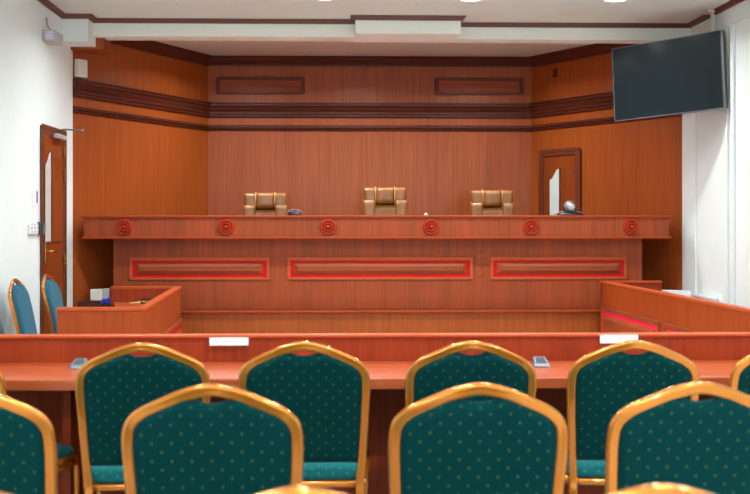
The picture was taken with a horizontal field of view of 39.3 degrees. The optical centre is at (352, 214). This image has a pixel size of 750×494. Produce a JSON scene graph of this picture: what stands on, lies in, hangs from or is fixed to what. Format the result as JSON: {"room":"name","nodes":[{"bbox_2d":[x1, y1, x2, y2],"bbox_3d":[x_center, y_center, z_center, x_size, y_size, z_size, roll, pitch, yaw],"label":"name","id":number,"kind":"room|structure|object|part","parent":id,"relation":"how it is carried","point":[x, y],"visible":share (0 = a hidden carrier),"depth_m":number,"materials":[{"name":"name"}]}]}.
{"room":"courtroom","nodes":[
{"label":"courtroom","id":0,"kind":"room"},
{"bbox_2d":[0,0,72,333],"bbox_3d":[-2.222,-0.138,2.723,0.120,2.915,11.960,0,0,-2],"label":"wall","id":1,"kind":"structure","parent":0,"point":[36,76],"depth_m":7.38,"materials":[{"name":"white paint"}]},
{"bbox_2d":[28,223,38,233],"bbox_3d":[-2.274,0.098,7.486,0.026,0.078,0.205,0,0,-2],"label":"switch panel","id":2,"kind":"object","parent":1,"relation":"attached to","point":[32,228],"visible":1,"depth_m":7.46,"materials":[{"name":"white plastic"}]},
{"bbox_2d":[32,190,37,207],"bbox_3d":[-2.287,-0.116,7.573,0.005,0.132,0.140,0,0,-2],"label":"notice","id":3,"kind":"object","parent":1,"relation":"attached to","point":[34,192],"visible":1,"depth_m":7.55,"materials":[{"name":"white paper"}]},
{"bbox_2d":[37,222,44,234],"bbox_3d":[-2.274,0.098,7.663,0.034,0.094,0.080,0,0,-2],"label":"card reader","id":4,"kind":"object","parent":1,"relation":"attached to","point":[41,225],"visible":0.99,"depth_m":7.65,"materials":[{"name":"black plastic"}]},
{"bbox_2d":[42,18,62,45],"bbox_3d":[-2.247,-1.383,7.866,0.100,0.192,0.246,0,0,-2],"label":"emergency light","id":5,"kind":"object","parent":1,"relation":"attached to","point":[51,37],"visible":1,"depth_m":7.78,"materials":[{"name":"grey plastic"}]},
{"bbox_2d":[40,123,66,333],"bbox_3d":[-2.261,0.324,8.061,0.082,1.992,0.739,0,0,-2],"label":"door","id":6,"kind":"structure","parent":1,"relation":"in","point":[53,151],"depth_m":8.02,"materials":[{"name":"brown wood"}]},
{"bbox_3d":[-2.272,0.280,7.778,0.008,0.150,0.040,0,0,-2],"label":"handle plate","id":7,"kind":"part","parent":6,"relation":"part of","materials":[{"name":"gold metal"}]},
{"bbox_3d":[-2.287,-0.137,7.878,0.008,0.700,0.174,0,0,-2],"label":"panel moulding","id":8,"kind":"part","parent":6,"relation":"part of","materials":[{"name":"white glass"}]},
{"bbox_3d":[-2.289,0.880,7.878,0.004,0.640,0.150,0,0,-2],"label":"panel","id":9,"kind":"part","parent":6,"relation":"part of","materials":[{"name":"brown wood"}]},
{"bbox_3d":[-2.289,0.371,7.878,0.004,0.179,0.150,0,0,-2],"label":"panel","id":10,"kind":"part","parent":6,"relation":"part of","materials":[{"name":"brown wood"}]},
{"bbox_3d":[-2.285,-0.137,7.878,0.007,0.676,0.150,0,0,-2],"label":"glass pane","id":11,"kind":"part","parent":6,"relation":"part of","materials":[{"name":"white glass"}]},
{"bbox_3d":[-2.241,0.273,7.835,0.054,0.023,0.130,0,0,-2],"label":"handle lever","id":12,"kind":"part","parent":6,"relation":"part of","materials":[{"name":"gold metal"}]},
{"bbox_3d":[-2.296,0.371,8.139,0.004,0.179,0.243,0,0,-2],"label":"panel","id":13,"kind":"part","parent":6,"relation":"part of","materials":[{"name":"brown wood"}]},
{"bbox_3d":[-2.294,-0.137,8.139,0.008,0.700,0.267,0,0,-2],"label":"panel moulding","id":14,"kind":"part","parent":6,"relation":"part of","materials":[{"name":"brown wood"}]},
{"bbox_3d":[-2.292,-0.137,8.139,0.007,0.676,0.243,0,0,-2],"label":"panel","id":15,"kind":"part","parent":6,"relation":"part of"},
{"bbox_2d":[53,129,83,139],"bbox_3d":[-2.168,-0.625,8.131,0.232,0.077,0.291,0,0,-2],"label":"door closer","id":16,"kind":"object","parent":6,"relation":"attached to","point":[55,135],"depth_m":8.04,"materials":[{"name":"grey metal"}]},
{"bbox_3d":[-2.160,-0.645,8.044,0.234,0.037,0.029,0,0,24],"label":"arm","id":17,"kind":"part","parent":16,"relation":"part of","materials":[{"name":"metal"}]},
{"bbox_2d":[62,19,95,46],"bbox_3d":[-2.210,-1.488,8.485,0.206,0.215,0.280,0,0,-2],"label":"trim","id":18,"kind":"structure","parent":1,"relation":"attached to","point":[75,32],"depth_m":8.35,"materials":[{"name":"white paint"}]},
{"bbox_2d":[37,0,744,27],"bbox_3d":[0.408,-1.576,2.757,5.140,0.034,11.890,0,0,-2],"label":"trim","id":19,"kind":"structure","parent":1,"relation":"attached to","point":[46,3],"depth_m":8.53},
{"bbox_2d":[73,44,207,306],"bbox_3d":[-1.932,-0.138,9.677,0.120,2.915,2.094,0,0,25],"label":"wall","id":20,"kind":"structure","parent":0,"point":[121,166],"depth_m":9.41,"materials":[{"name":"brown wood"}]},
{"bbox_2d":[75,59,86,77],"bbox_3d":[-2.263,-1.221,8.759,0.053,0.151,0.110,0,0,25],"label":"wall speaker","id":21,"kind":"object","parent":20,"relation":"attached to","point":[80,64],"visible":1,"depth_m":8.72,"materials":[{"name":"white plastic"}]},
{"bbox_2d":[80,61,86,76],"bbox_3d":[-2.240,-1.220,8.749,0.003,0.123,0.080,0,0,25],"label":"grille","id":22,"kind":"object","parent":21,"relation":"attached to","point":[83,64],"depth_m":8.75,"materials":[{"name":"white plastic"}]},
{"bbox_2d":[70,38,110,53],"bbox_3d":[-2.182,-1.479,8.761,0.277,0.230,0.270,0,0,-2],"label":"trim","id":23,"kind":"structure","parent":20,"relation":"attached to","point":[103,46],"depth_m":8.66,"materials":[{"name":"brown wood"}]},
{"bbox_2d":[181,312,599,333],"bbox_3d":[0.250,1.067,8.777,5.120,0.506,0.035,0,0,-2],"label":"wall panel","id":24,"kind":"object","parent":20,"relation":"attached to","point":[502,322],"depth_m":8.76,"materials":[{"name":"brown wood"}]},
{"bbox_2d":[181,309,599,312],"bbox_3d":[0.251,0.803,8.765,5.120,0.020,0.070,0,0,-2],"label":"trim","id":25,"kind":"structure","parent":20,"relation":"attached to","point":[489,310],"depth_m":8.73,"materials":[{"name":"brown wood"}]},
{"bbox_2d":[93,20,689,43],"bbox_3d":[0.254,-1.524,8.650,5.140,0.142,0.480,0,0,-2],"label":"beam","id":26,"kind":"structure","parent":20,"relation":"attached to","point":[362,30],"depth_m":8.58,"materials":[{"name":"paint"}]},
{"bbox_2d":[78,300,488,309],"bbox_3d":[0.234,1.020,9.701,5.119,0.600,1.804,0,0,-2],"label":"floor","id":27,"kind":"structure","parent":0,"point":[87,303],"depth_m":8.82,"materials":[{"name":"brown carpet"}]},
{"bbox_2d":[90,287,109,300],"bbox_3d":[-2.118,0.662,8.818,0.154,0.111,0.060,0,0,-2],"label":"box","id":28,"kind":"object","parent":27,"relation":"on","point":[97,294],"visible":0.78,"depth_m":8.79,"materials":[{"name":"white plastic"}]},
{"bbox_3d":[-2.147,0.669,8.817,0.097,0.095,0.060,0,0,-2],"label":"casing","id":29,"kind":"part","parent":28,"relation":"part of","materials":[{"name":"white plastic"}]},
{"bbox_3d":[-2.070,0.667,8.824,0.057,0.099,0.050,0,0,-2],"label":"casing","id":30,"kind":"part","parent":28,"relation":"part of","materials":[{"name":"grey plastic"}]},
{"bbox_2d":[101,297,110,305],"bbox_3d":[-2.000,0.706,8.591,0.115,0.074,0.033,0,0,-2],"label":"cord","id":31,"kind":"object","parent":27,"relation":"on","point":[105,301],"visible":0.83,"depth_m":8.58,"materials":[{"name":"blue plastic"}]},
{"bbox_2d":[243,192,287,214],"bbox_3d":[-0.804,0.252,9.577,0.583,0.933,0.551,0,0,-2],"label":"leather chair","id":32,"kind":"object","parent":27,"relation":"on","point":[255,203],"visible":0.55,"depth_m":9.69,"materials":[{"name":"leather"}]},
{"bbox_3d":[-0.809,0.135,9.762,0.405,0.389,0.130,0,0,-2],"label":"backrest","id":33,"kind":"part","parent":32,"relation":"part of","materials":[{"name":"beige leather"}]},
{"bbox_2d":[81,215,671,309],"bbox_3d":[0.209,0.398,9.009,4.904,0.790,0.640,0,0,-2],"label":"bench","id":34,"kind":"object","parent":27,"relation":"on","point":[218,261],"visible":1,"depth_m":8.82,"materials":[{"name":"brown wood"}]},
{"bbox_3d":[-1.281,0.449,8.803,1.181,0.194,0.012,0,0,-2],"label":"panel frame","id":35,"kind":"part","parent":34,"relation":"part of","materials":[{"name":"brown wood"}]},
{"bbox_2d":[286,209,302,214],"bbox_3d":[-0.488,-0.025,8.830,0.142,0.052,0.124,0,0,-2],"label":"speaker","id":36,"kind":"object","parent":34,"relation":"on","point":[294,212],"visible":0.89,"depth_m":8.80},
{"bbox_3d":[0.235,0.449,8.843,1.575,0.194,0.012,0,0,-2],"label":"panel frame","id":37,"kind":"part","parent":34,"relation":"part of","materials":[{"name":"brown wood"}]},
{"bbox_3d":[1.745,0.449,8.883,1.173,0.194,0.012,0,0,-2],"label":"panel frame","id":38,"kind":"part","parent":34,"relation":"part of","materials":[{"name":"brown wood"}]},
{"bbox_2d":[554,201,584,214],"bbox_3d":[1.837,-0.059,8.891,0.229,0.122,0.229,0,0,38],"label":"camera","id":39,"kind":"object","parent":34,"relation":"on","point":[569,208],"visible":0.98,"depth_m":8.85,"materials":[{"name":"silver plastic"}]},
{"bbox_2d":[363,186,406,214],"bbox_3d":[0.306,0.225,9.606,0.583,0.986,0.551,0,0,-2],"label":"leather chair","id":40,"kind":"object","parent":27,"relation":"on","point":[377,200],"visible":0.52,"depth_m":9.72,"materials":[{"name":"brown leather"}]},
{"bbox_3d":[0.301,0.101,9.791,0.405,0.411,0.130,0,0,-2],"label":"backrest","id":41,"kind":"part","parent":40,"relation":"part of","materials":[{"name":"beige leather"}]},
{"bbox_2d":[470,189,513,214],"bbox_3d":[1.304,0.239,9.632,0.583,0.958,0.551,0,0,-2],"label":"leather chair","id":42,"kind":"object","parent":27,"relation":"on","point":[484,202],"visible":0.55,"depth_m":9.75,"materials":[{"name":"brown leather"}]},
{"bbox_3d":[1.300,0.119,9.817,0.405,0.400,0.130,0,0,-2],"label":"backrest","id":43,"kind":"part","parent":42,"relation":"part of","materials":[{"name":"beige leather"}]},
{"bbox_2d":[208,66,530,214],"bbox_3d":[0.199,-0.138,10.669,3.311,2.915,0.120,0,0,-2],"label":"wall","id":44,"kind":"structure","parent":0,"point":[319,172],"depth_m":10.61,"materials":[{"name":"brown wood"}]},
{"bbox_2d":[216,77,304,93],"bbox_3d":[-0.926,-1.303,10.568,0.887,0.172,0.022,0,0,-2],"label":"wall panel","id":45,"kind":"object","parent":44,"relation":"attached to","point":[224,85],"visible":1,"depth_m":10.57,"materials":[{"name":"brown wood"}]},
{"bbox_2d":[73,79,613,117],"bbox_3d":[0.227,-1.054,9.675,5.140,0.148,1.869,0,0,-2],"label":"trim","id":46,"kind":"structure","parent":44,"relation":"attached to","point":[82,88],"depth_m":10.54,"materials":[{"name":"brown wood"}]},
{"bbox_2d":[111,40,636,67],"bbox_3d":[0.227,-1.544,9.673,5.140,0.099,1.873,0,0,-2],"label":"trim","id":47,"kind":"structure","parent":44,"relation":"attached to","point":[154,47],"depth_m":10.54,"materials":[{"name":"brown wood"}]},
{"bbox_2d":[73,106,681,130],"bbox_3d":[0.227,-0.876,9.684,5.140,0.056,1.852,0,0,-2],"label":"trim","id":48,"kind":"structure","parent":44,"relation":"attached to","point":[76,109],"depth_m":10.56,"materials":[{"name":"brown wood"}]},
{"bbox_2d":[435,78,522,94],"bbox_3d":[1.282,-1.303,10.626,0.896,0.172,0.022,0,0,-2],"label":"wall panel","id":49,"kind":"object","parent":44,"relation":"attached to","point":[443,86],"visible":1,"depth_m":10.62,"materials":[{"name":"brown wood"}]},
{"bbox_2d":[49,0,729,56],"bbox_3d":[0.379,-1.655,3.851,5.380,0.120,14.320,0,0,-2],"label":"ceiling","id":50,"kind":"structure","parent":0,"point":[521,11],"depth_m":8.27,"materials":[{"name":"paint"}]},
{"bbox_2d":[460,0,480,1],"bbox_3d":[0.871,-1.591,7.725,0.186,0.006,0.186,0,0,-2],"label":"recessed light","id":51,"kind":"object","parent":50,"relation":"in","point":[460,0],"visible":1,"depth_m":7.79,"materials":[{"name":"white plastic"}]},
{"bbox_2d":[603,0,626,1],"bbox_3d":[1.944,-1.591,7.753,0.186,0.006,0.186,0,0,-2],"label":"recessed light","id":52,"kind":"object","parent":50,"relation":"in","point":[603,0],"visible":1,"depth_m":7.79,"materials":[{"name":"white plastic"}]},
{"bbox_2d":[702,9,716,31],"bbox_3d":[2.696,-1.318,8.195,0.415,0.554,0.124,0,0,-2],"label":"ceiling mount","id":53,"kind":"object","parent":50,"relation":"attached to","point":[713,18],"depth_m":8.18,"materials":[{"name":"white metal"}]},
{"bbox_2d":[612,30,727,121],"bbox_3d":[2.468,-1.071,8.200,0.955,0.634,0.078,0,0,44],"label":"wall screen","id":54,"kind":"object","parent":53,"relation":"attached to","point":[685,74],"visible":1,"depth_m":8.15,"materials":[{"name":"black plastic"}]},
{"bbox_3d":[2.825,-1.585,8.197,0.150,0.020,0.120,0,0,-2],"label":"ceiling plate","id":55,"kind":"part","parent":53,"relation":"part of","materials":[{"name":"white plastic"}]},
{"bbox_2d":[531,53,681,289],"bbox_3d":[2.378,-0.138,9.817,0.120,2.915,2.008,0,0,-31],"label":"wall","id":56,"kind":"structure","parent":0,"point":[628,167],"depth_m":9.61,"materials":[{"name":"brown wood"}]},
{"bbox_2d":[553,68,557,77],"bbox_3d":[1.995,-1.400,10.336,0.012,0.088,0.060,0,0,-31],"label":"wall plate","id":57,"kind":"object","parent":56,"relation":"attached to","point":[555,70],"visible":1,"depth_m":10.32,"materials":[{"name":"brown wood"}]},
{"bbox_2d":[538,147,580,214],"bbox_3d":[2.024,0.032,10.268,0.031,1.361,0.600,0,0,-31],"label":"door","id":58,"kind":"structure","parent":56,"relation":"in","point":[559,170],"depth_m":10.27,"materials":[{"name":"brown wood"}]},
{"bbox_3d":[1.987,-0.105,10.323,0.011,0.692,0.133,0,0,-31],"label":"glass pane","id":59,"kind":"part","parent":58,"relation":"part of","materials":[{"name":"white glass"}]},
{"bbox_3d":[1.990,-0.105,10.325,0.013,0.716,0.157,0,0,-31],"label":"panel moulding","id":60,"kind":"part","parent":58,"relation":"part of","materials":[{"name":"white glass"}]},
{"bbox_3d":[2.103,-0.105,10.134,0.013,0.716,0.197,0,0,-31],"label":"panel moulding","id":61,"kind":"part","parent":58,"relation":"part of","materials":[{"name":"brown wood"}]},
{"bbox_3d":[2.100,-0.105,10.132,0.011,0.692,0.173,0,0,-31],"label":"panel","id":62,"kind":"part","parent":58,"relation":"part of","materials":[{"name":"brown wood"}]},
{"bbox_2d":[690,0,749,307],"bbox_3d":[3.035,-0.138,2.920,0.120,2.915,12.080,0,0,-2],"label":"wall","id":63,"kind":"structure","parent":0,"point":[710,124],"depth_m":8.06,"materials":[{"name":"white paint"}]},
{"bbox_2d":[682,112,696,296],"bbox_3d":[2.815,-0.068,8.777,0.012,2.775,0.320,0,0,-2],"label":"trim","id":64,"kind":"structure","parent":63,"relation":"attached to","point":[689,120],"depth_m":8.76,"materials":[{"name":"white paint"}]},
{"bbox_2d":[691,293,718,300],"bbox_3d":[2.796,0.652,8.344,0.028,0.025,0.545,0,0,-2],"label":"wall ledge","id":65,"kind":"object","parent":63,"relation":"attached to","point":[692,294],"visible":0.94,"depth_m":8.30,"materials":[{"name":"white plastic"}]},
{"bbox_2d":[725,13,749,304],"bbox_3d":[2.846,-0.064,7.432,0.019,2.763,1.080,0,0,-2],"label":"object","id":66,"kind":"object","parent":63,"relation":"attached to","point":[733,26],"visible":0.64,"depth_m":7.83,"materials":[{"name":"white paint"}]},
{"bbox_3d":[0.379,1.380,3.851,5.380,0.120,14.320,0,0,-2],"label":"floor","id":67,"kind":"structure","parent":0,"visible":0},
{"bbox_2d":[8,278,36,333],"bbox_3d":[-1.892,0.863,6.739,0.569,0.915,0.472,0,0,-4],"label":"banquet chair","id":68,"kind":"object","parent":67,"relation":"on","point":[20,304],"visible":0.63,"depth_m":6.63,"materials":[{"name":"blue fabric"}]},
{"bbox_3d":[-2.112,0.858,6.725,0.128,0.906,0.440,0,0,-4],"label":"frame","id":69,"kind":"part","parent":68,"relation":"part of","materials":[{"name":"gold metal"}]},
{"bbox_2d":[0,394,57,493],"bbox_3d":[-0.927,0.858,2.733,0.476,0.923,0.574,0,0,-2],"label":"banquet chair","id":70,"kind":"object","parent":67,"relation":"on","point":[28,443],"visible":1,"depth_m":2.48,"materials":[{"name":"teal fabric"}]},
{"bbox_2d":[0,371,79,493],"bbox_3d":[-1.268,0.863,3.621,0.472,0.915,0.569,0,0,12],"label":"banquet chair","id":71,"kind":"object","parent":67,"relation":"on","point":[66,460],"visible":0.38,"depth_m":3.75,"materials":[{"name":"gold metal"}]},
{"bbox_3d":[-1.312,0.858,3.405,0.440,0.906,0.128,0,0,11],"label":"frame","id":72,"kind":"part","parent":71,"relation":"part of","materials":[{"name":"gold metal"}]},
{"bbox_3d":[-1.256,0.860,3.678,0.430,0.050,0.425,0,0,12],"label":"seat","id":73,"kind":"part","parent":71,"relation":"part of","materials":[{"name":"teal fabric"}]},
{"bbox_3d":[-1.257,0.895,3.676,0.472,0.023,0.432,0,0,12],"label":"seat frame","id":74,"kind":"part","parent":71,"relation":"part of","materials":[{"name":"gold metal"}]},
{"bbox_3d":[-1.048,1.084,3.644,0.035,0.450,0.434,0,0,14],"label":"leg","id":75,"kind":"part","parent":71,"relation":"part of","materials":[{"name":"gold metal"}]},
{"bbox_2d":[41,274,63,333],"bbox_3d":[-1.823,0.863,7.211,0.569,0.915,0.472,0,0,-4],"label":"banquet chair","id":76,"kind":"object","parent":67,"relation":"on","point":[51,294],"visible":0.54,"depth_m":7.05,"materials":[{"name":"blue fabric"}]},
{"bbox_3d":[-2.043,0.858,7.197,0.128,0.906,0.440,0,0,-3],"label":"frame","id":77,"kind":"part","parent":76,"relation":"part of","materials":[{"name":"gold metal"}]},
{"bbox_2d":[56,286,182,333],"bbox_3d":[-1.589,0.945,7.431,0.623,0.750,1.952,0,0,-2],"label":"stand","id":78,"kind":"object","parent":67,"relation":"on","point":[161,314],"visible":0.29,"depth_m":6.60,"materials":[{"name":"brown wood"}]},
{"bbox_3d":[-1.546,0.955,6.477,0.541,0.730,0.030,0,0,-2],"label":"panel","id":79,"kind":"part","parent":78,"relation":"part of","materials":[{"name":"brown wood"}]},
{"bbox_2d":[113,302,144,306],"bbox_3d":[-1.607,0.708,7.431,0.548,0.025,1.878,0,0,-2],"label":"countertop","id":80,"kind":"structure","parent":78,"relation":"on","point":[116,304],"depth_m":8.15,"materials":[{"name":"brown wood"}]},
{"bbox_2d":[129,301,145,303],"bbox_3d":[-1.664,0.690,8.315,0.109,0.008,0.241,0,0,15],"label":"envelope","id":81,"kind":"object","parent":78,"relation":"on","point":[137,302],"visible":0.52,"depth_m":8.24,"materials":[{"name":"paper"}]},
{"bbox_3d":[-1.648,0.955,8.385,0.556,0.730,0.030,0,0,-2],"label":"panel","id":82,"kind":"part","parent":78,"relation":"part of","materials":[{"name":"brown wood"}]},
{"bbox_2d":[141,298,153,302],"bbox_3d":[-1.598,0.670,8.218,0.118,0.041,0.037,0,0,-12],"label":"spectacles","id":83,"kind":"object","parent":78,"relation":"on","point":[141,298],"visible":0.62,"depth_m":8.21,"materials":[{"name":"black plastic"}]},
{"bbox_3d":[-1.338,0.955,7.437,0.030,0.730,1.940,0,0,-3],"label":"panel","id":84,"kind":"part","parent":78,"relation":"part of","materials":[{"name":"brown wood"}]},
{"bbox_3d":[-1.333,0.990,7.788,0.014,0.340,1.212,0,0,-3],"label":"panel frame","id":85,"kind":"part","parent":78,"relation":"part of","materials":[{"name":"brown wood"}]},
{"bbox_2d":[75,342,210,493],"bbox_3d":[-0.691,0.863,3.611,0.472,0.915,0.569,0,0,-5],"label":"banquet chair","id":86,"kind":"object","parent":67,"relation":"on","point":[112,385],"visible":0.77,"depth_m":3.35,"materials":[{"name":"teal fabric"}]},
{"bbox_3d":[-0.695,0.860,3.669,0.430,0.050,0.425,0,0,-5],"label":"seat","id":87,"kind":"part","parent":86,"relation":"part of","materials":[{"name":"teal fabric"}]},
{"bbox_3d":[-0.695,0.895,3.666,0.472,0.023,0.432,0,0,-5],"label":"seat frame","id":88,"kind":"part","parent":86,"relation":"part of","materials":[{"name":"gold metal"}]},
{"bbox_2d":[121,383,303,493],"bbox_3d":[-0.340,0.858,2.748,0.476,0.923,0.574,0,0,-2],"label":"banquet chair","id":89,"kind":"object","parent":67,"relation":"on","point":[247,442],"visible":1,"depth_m":2.49,"materials":[{"name":"teal fabric"}]},
{"bbox_2d":[258,486,343,493],"bbox_3d":[-0.084,0.858,1.812,0.476,0.923,0.574,0,0,-2],"label":"banquet chair","id":90,"kind":"object","parent":67,"relation":"on","point":[290,489],"visible":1,"depth_m":1.53,"materials":[{"name":"gold metal"}]},
{"bbox_2d":[238,341,370,493],"bbox_3d":[-0.163,0.863,3.645,0.472,0.915,0.569,0,0,-2],"label":"banquet chair","id":91,"kind":"object","parent":67,"relation":"on","point":[327,390],"visible":0.82,"depth_m":3.40,"materials":[{"name":"teal fabric"}]},
{"bbox_3d":[-0.164,0.860,3.703,0.430,0.050,0.425,0,0,-2],"label":"seat","id":92,"kind":"part","parent":91,"relation":"part of","materials":[{"name":"teal fabric"}]},
{"bbox_3d":[-0.164,0.895,3.700,0.472,0.023,0.432,0,0,-2],"label":"seat frame","id":93,"kind":"part","parent":91,"relation":"part of","materials":[{"name":"gold metal"}]},
{"bbox_3d":[0.046,1.084,3.716,0.035,0.450,0.434,0,0,1],"label":"leg","id":94,"kind":"part","parent":91,"relation":"part of","materials":[{"name":"gold metal"}]},
{"bbox_2d":[0,332,749,493],"bbox_3d":[0.378,0.892,3.905,5.100,0.856,0.458,0,0,-2],"label":"desk","id":95,"kind":"object","parent":67,"relation":"on","point":[36,372],"visible":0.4,"depth_m":4.07,"materials":[{"name":"brown wood"}]},
{"bbox_3d":[-1.038,0.965,3.929,0.030,0.710,0.260,0,0,-2],"label":"support panel","id":96,"kind":"part","parent":95,"relation":"part of","materials":[{"name":"brown wood"}]},
{"bbox_2d":[69,358,87,368],"bbox_3d":[-1.021,0.554,3.923,0.062,0.030,0.081,0,0,-2],"label":"socket","id":97,"kind":"object","parent":95,"relation":"on","point":[77,363],"visible":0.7,"depth_m":3.91,"materials":[{"name":"metal"}]},
{"bbox_2d":[209,337,247,345],"bbox_3d":[-0.478,0.489,4.063,0.151,0.031,0.002,0,0,-2],"label":"paper label","id":98,"kind":"object","parent":95,"relation":"attached to","point":[213,341],"visible":1,"depth_m":4.06,"materials":[{"name":"white paper"}]},
{"bbox_2d":[211,340,245,341],"bbox_3d":[-0.480,0.488,4.062,0.134,0.008,0.001,0,0,-2],"label":"print","id":99,"kind":"object","parent":98,"relation":"attached to","point":[211,340],"depth_m":4.06},
{"bbox_2d":[0,360,739,390],"bbox_3d":[0.378,0.590,3.886,5.100,0.040,0.420,0,0,-2],"label":"countertop","id":100,"kind":"structure","parent":95,"relation":"on","point":[383,374],"depth_m":3.75,"materials":[{"name":"brown wood"}]},
{"bbox_2d":[532,357,550,366],"bbox_3d":[0.711,0.554,3.969,0.062,0.030,0.081,0,0,-2],"label":"socket","id":101,"kind":"object","parent":95,"relation":"on","point":[537,361],"visible":1,"depth_m":3.96,"materials":[{"name":"metal"}]},
{"bbox_2d":[600,335,637,342],"bbox_3d":[1.042,0.484,4.103,0.150,0.033,0.002,0,0,-2],"label":"paper label","id":102,"kind":"object","parent":95,"relation":"attached to","point":[603,338],"visible":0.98,"depth_m":4.10,"materials":[{"name":"white paper"}]},
{"bbox_2d":[602,337,635,338],"bbox_3d":[1.040,0.482,4.102,0.134,0.008,0.001,0,0,-2],"label":"print","id":103,"kind":"object","parent":102,"relation":"attached to","point":[602,337],"depth_m":4.10},
{"bbox_2d":[405,341,536,407],"bbox_3d":[0.379,0.863,3.659,0.472,0.915,0.569,0,0,-2],"label":"banquet chair","id":104,"kind":"object","parent":67,"relation":"on","point":[442,369],"visible":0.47,"depth_m":3.39,"materials":[{"name":"teal fabric"}]},
{"bbox_2d":[388,382,567,493],"bbox_3d":[0.296,0.858,2.765,0.476,0.923,0.574,0,0,-2],"label":"banquet chair","id":105,"kind":"object","parent":67,"relation":"on","point":[443,442],"visible":1,"depth_m":2.50,"materials":[{"name":"teal fabric"}]},
{"bbox_2d":[564,340,699,493],"bbox_3d":[0.928,0.863,3.673,0.472,0.915,0.569,0,0,2],"label":"banquet chair","id":106,"kind":"object","parent":67,"relation":"on","point":[606,380],"visible":0.6,"depth_m":3.42,"materials":[{"name":"teal fabric"}]},
{"bbox_3d":[0.720,1.084,3.748,0.035,0.450,0.434,0,0,0],"label":"leg","id":107,"kind":"part","parent":106,"relation":"part of","materials":[{"name":"gold metal"}]},
{"bbox_3d":[0.930,0.895,3.728,0.472,0.023,0.432,0,0,2],"label":"seat frame","id":108,"kind":"part","parent":106,"relation":"part of","materials":[{"name":"gold metal"}]},
{"bbox_3d":[0.930,0.860,3.731,0.430,0.050,0.425,0,0,2],"label":"seat","id":109,"kind":"part","parent":106,"relation":"part of","materials":[{"name":"teal fabric"}]},
{"bbox_2d":[611,483,711,493],"bbox_3d":[0.450,0.858,1.826,0.476,0.923,0.574,0,0,-2],"label":"banquet chair","id":110,"kind":"object","parent":67,"relation":"on","point":[657,488],"visible":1,"depth_m":1.54,"materials":[{"name":"gold metal"}]},
{"bbox_2d":[600,280,749,332],"bbox_3d":[2.427,0.930,6.965,0.525,0.780,3.447,0,0,-5],"label":"box","id":111,"kind":"object","parent":67,"relation":"on","point":[625,305],"visible":0.46,"depth_m":7.43,"materials":[{"name":"brown wood"}]},
{"bbox_3d":[2.095,0.932,7.993,0.012,0.375,1.282,0,0,-5],"label":"panel frame","id":112,"kind":"part","parent":111,"relation":"part of","materials":[{"name":"brown wood"}]},
{"bbox_3d":[2.294,0.940,8.648,0.499,0.760,0.030,0,0,-2],"label":"panel","id":113,"kind":"part","parent":111,"relation":"part of","materials":[{"name":"brown wood"}]},
{"bbox_2d":[662,290,690,296],"bbox_3d":[2.666,0.711,8.681,0.263,0.178,0.052,0,0,28],"label":"paper","id":114,"kind":"object","parent":111,"relation":"on","point":[680,292],"depth_m":8.64,"materials":[{"name":"white paper"}]},
{"bbox_3d":[2.209,0.932,6.663,0.012,0.375,1.212,0,0,-5],"label":"panel frame","id":115,"kind":"part","parent":111,"relation":"part of","materials":[{"name":"brown wood"}]},
{"bbox_2d":[605,381,749,493],"bbox_3d":[0.822,0.858,2.779,0.476,0.923,0.574,0,0,-2],"label":"banquet chair","id":116,"kind":"object","parent":67,"relation":"on","point":[663,436],"visible":0.98,"depth_m":2.52,"materials":[{"name":"teal fabric"}]},
{"bbox_2d":[728,355,749,395],"bbox_3d":[1.442,0.863,3.687,0.472,0.915,0.569,0,0,-2],"label":"banquet chair","id":117,"kind":"object","parent":67,"relation":"on","point":[739,379],"visible":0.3,"depth_m":3.42,"materials":[{"name":"gold metal"}]}
]}

